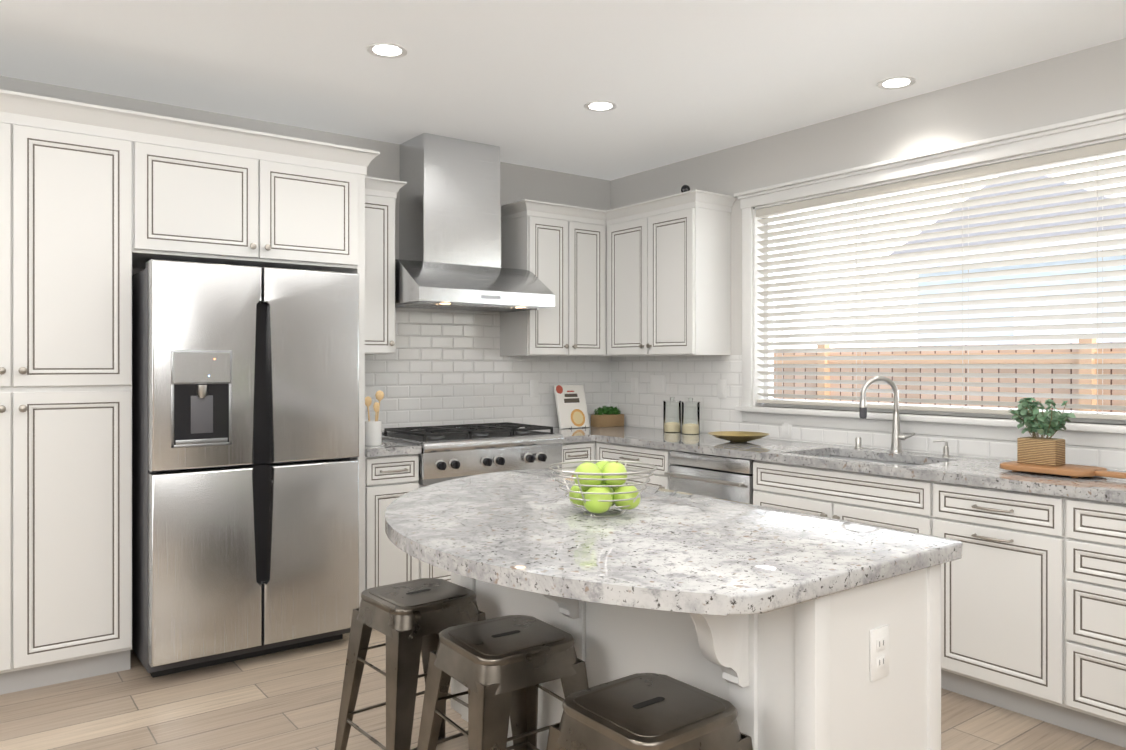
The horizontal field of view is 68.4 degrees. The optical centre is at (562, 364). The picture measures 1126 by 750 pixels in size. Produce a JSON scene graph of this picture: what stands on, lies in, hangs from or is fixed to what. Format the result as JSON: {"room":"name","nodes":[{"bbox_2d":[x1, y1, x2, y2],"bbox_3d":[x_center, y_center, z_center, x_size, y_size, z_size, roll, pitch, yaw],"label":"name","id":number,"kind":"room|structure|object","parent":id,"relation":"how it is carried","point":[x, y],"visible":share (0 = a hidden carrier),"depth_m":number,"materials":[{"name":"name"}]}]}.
{"room":"kitchen","nodes":[
{"label":"kitchen","id":0,"kind":"room"},
{"bbox_2d":[0,76,609,274],"bbox_3d":[-2.370,0.000,4.152,6.960,2.700,0.150,0,0,-37],"label":"wall","id":1,"kind":"structure","parent":0,"point":[519,182],"depth_m":4.99,"materials":[{"name":"white paint"}]},
{"bbox_2d":[0,628,1125,749],"bbox_3d":[-0.059,1.381,1.043,6.960,0.060,7.900,0,0,-37],"label":"floor","id":2,"kind":"structure","parent":0,"point":[287,700],"depth_m":3.21,"materials":[{"name":"brown wood"}]},
{"bbox_2d":[132,259,358,677],"bbox_3d":[-1.594,0.453,4.054,0.912,1.795,0.884,0,0,-37],"label":"refrigerator","id":3,"kind":"object","parent":2,"relation":"on","point":[245,467],"visible":0.96,"depth_m":3.68,"materials":[{"name":"grey metal"}]},
{"bbox_2d":[334,578,485,749],"bbox_3d":[-0.473,1.047,2.715,0.420,0.608,0.420,0,0,-40],"label":"stool","id":4,"kind":"object","parent":2,"relation":"on","point":[411,620],"visible":0.85,"depth_m":2.61,"materials":[{"name":"black metal"}]},
{"bbox_2d":[417,615,588,749],"bbox_3d":[-0.157,1.047,2.290,0.434,0.608,0.434,0,0,-37],"label":"stool","id":5,"kind":"object","parent":2,"relation":"on","point":[502,668],"visible":0.98,"depth_m":2.22,"materials":[{"name":"black"}]},
{"bbox_2d":[0,89,1125,747],"bbox_3d":[-0.493,0.001,3.004,5.014,2.699,3.928,0,0,-37],"label":"kitchen cabinets","id":6,"kind":"object","parent":2,"relation":"on","point":[488,321],"visible":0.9,"depth_m":3.84,"materials":[{"name":"white wood"}]},
{"bbox_2d":[365,390,383,445],"bbox_3d":[-1.020,0.287,4.489,0.117,0.296,0.096,0,0,-37],"label":"utensil crock","id":7,"kind":"object","parent":6,"relation":"on","point":[373,432],"visible":0.92,"depth_m":4.45,"materials":[{"name":"white ceramic"}]},
{"bbox_2d":[553,385,589,428],"bbox_3d":[0.067,0.287,5.702,0.245,0.296,0.133,0,0,-37],"label":"cookbook stand","id":8,"kind":"object","parent":6,"relation":"on","point":[571,406],"visible":1,"depth_m":5.69,"materials":[{"name":"white paper"}]},
{"bbox_2d":[591,405,623,426],"bbox_3d":[0.319,0.359,5.856,0.236,0.150,0.130,0,0,-37],"label":"pot","id":9,"kind":"object","parent":6,"relation":"on","point":[611,417],"visible":1,"depth_m":5.81,"materials":[{"name":"wood"}]},
{"bbox_2d":[663,397,674,432],"bbox_3d":[0.707,0.320,5.361,0.115,0.227,0.115,0,0,44],"label":"glass canister","id":10,"kind":"object","parent":6,"relation":"on","point":[669,427],"depth_m":5.34,"materials":[{"name":"beige"}]},
{"bbox_2d":[681,185,689,191],"bbox_3d":[0.776,-1.088,5.249,0.064,0.104,0.061,0,0,-37],"label":"security camera","id":11,"kind":"object","parent":6,"relation":"on","point":[685,188],"visible":0.5,"depth_m":5.23,"materials":[{"name":"black plastic"}]},
{"bbox_2d":[675,398,699,433],"bbox_3d":[0.805,0.320,5.229,0.115,0.227,0.115,0,0,44],"label":"glass canister","id":12,"kind":"object","parent":6,"relation":"on","point":[675,427],"depth_m":5.23,"materials":[{"name":"beige"}]},
{"bbox_2d":[664,450,753,503],"bbox_3d":[0.984,0.914,4.577,0.650,0.872,0.590,0,0,-37],"label":"dishwasher","id":13,"kind":"object","parent":6,"relation":"in","point":[722,475],"depth_m":4.38,"materials":[{"name":"grey metal"}]},
{"bbox_2d":[708,431,769,441],"bbox_3d":[0.994,0.412,4.690,0.344,0.046,0.344,0,0,-37],"label":"bowl","id":14,"kind":"object","parent":6,"relation":"on","point":[738,436],"visible":1,"depth_m":4.69,"materials":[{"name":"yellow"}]},
{"bbox_2d":[365,425,1125,503],"bbox_3d":[0.649,0.455,3.853,2.167,0.040,3.928,0,0,-37],"label":"countertop","id":15,"kind":"structure","parent":6,"relation":"on","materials":[{"name":"grey stone"}]},
{"bbox_2d":[818,455,920,465],"bbox_3d":[1.450,0.576,3.958,0.430,0.200,0.720,0,0,-37],"label":"sink","id":16,"kind":"object","parent":6,"relation":"in","point":[867,458],"depth_m":4.13,"materials":[{"name":"silver metal"}]},
{"bbox_2d":[1000,397,1125,478],"bbox_3d":[2.006,0.284,3.297,0.253,0.302,0.447,0,0,-37],"label":"potted plant","id":17,"kind":"object","parent":6,"relation":"on","point":[1038,454],"visible":1,"depth_m":3.34,"materials":[{"name":"green plant"}]},
{"bbox_2d":[546,673,752,749],"bbox_3d":[0.189,1.047,1.824,0.427,0.608,0.427,0,0,-37],"label":"stool","id":18,"kind":"object","parent":2,"relation":"on","point":[646,711],"visible":1,"depth_m":1.77,"materials":[{"name":"black"}]},
{"bbox_2d":[385,469,962,749],"bbox_3d":[0.013,0.893,2.454,1.100,0.915,1.831,0,0,-37],"label":"kitchen island","id":19,"kind":"object","parent":2,"relation":"on","point":[779,629],"visible":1,"depth_m":1.95,"materials":[{"name":"white stone"}]},
{"bbox_2d":[548,460,656,516],"bbox_3d":[0.116,0.356,2.417,0.316,0.157,0.316,0,0,-37],"label":"fruit bowl","id":20,"kind":"object","parent":19,"relation":"on","point":[598,487],"visible":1,"depth_m":2.37,"materials":[{"name":"silver metal"}]},
{"bbox_2d":[0,0,1125,180],"bbox_3d":[-0.059,-1.379,1.042,6.960,0.060,7.900,0,0,-37],"label":"ceiling","id":21,"kind":"structure","parent":0,"point":[521,82],"depth_m":3.66,"materials":[{"name":"white paint"}]},
{"bbox_2d":[366,42,407,58],"bbox_3d":[-0.754,-1.346,3.553,0.175,0.006,0.175,0,0,-43],"label":"recessed light","id":22,"kind":"object","parent":21,"relation":"in","point":[391,51],"depth_m":3.55,"materials":[{"name":"white"}]},
{"bbox_2d":[584,101,616,111],"bbox_3d":[0.196,-1.347,4.320,0.175,0.006,0.175,0,0,-43],"label":"recessed light","id":23,"kind":"object","parent":21,"relation":"in","point":[595,106],"depth_m":4.32,"materials":[{"name":"white"}]},
{"bbox_2d":[877,76,915,89],"bbox_3d":[1.594,-1.347,3.964,0.175,0.006,0.175,0,0,-43],"label":"recessed light","id":24,"kind":"object","parent":21,"relation":"in","point":[900,82],"depth_m":3.96,"materials":[{"name":"white"}]},
{"bbox_2d":[610,38,1125,448],"bbox_3d":[2.674,0.001,3.073,0.150,2.700,7.600,0,0,-37],"label":"wall","id":25,"kind":"structure","parent":0,"point":[1091,81],"depth_m":4.23,"materials":[{"name":"white paint"}]},
{"bbox_2d":[734,108,1125,448],"bbox_3d":[1.940,-0.350,3.998,0.195,1.390,2.770,0,0,-37],"label":"window","id":26,"kind":"structure","parent":25,"relation":"in","point":[1085,129],"depth_m":4.22,"materials":[{"name":"white wood"}]},
{"bbox_2d":[756,139,1125,419],"bbox_3d":[1.940,-0.352,3.998,0.065,1.163,2.528,0,0,-37],"label":"window blinds","id":27,"kind":"object","parent":26,"relation":"attached to","point":[1069,156],"visible":0.98,"depth_m":4.02,"materials":[{"name":"beige plastic"}]},
{"label":"outside","id":28,"kind":"structure","parent":0,"visible":0},
{"bbox_3d":[16.464,1.770,18.057,39.840,0.150,60.000,0,0,-37],"label":"ground","id":29,"kind":"structure","parent":28,"visible":0},
{"bbox_2d":[774,339,1125,412],"bbox_3d":[4.677,0.745,5.559,0.110,1.910,22.000,0,0,-37],"label":"fence","id":30,"kind":"object","parent":29,"relation":"on","point":[1022,380],"depth_m":7.20,"materials":[{"name":"brown wood"}]},
{"bbox_2d":[774,153,1125,348],"bbox_3d":[7.613,-1.729,15.371,11.250,6.850,9.750,0,0,-37],"label":"house","id":31,"kind":"structure","parent":29,"relation":"on","point":[1068,321],"depth_m":10.09,"materials":[{"name":"white"}]}
]}

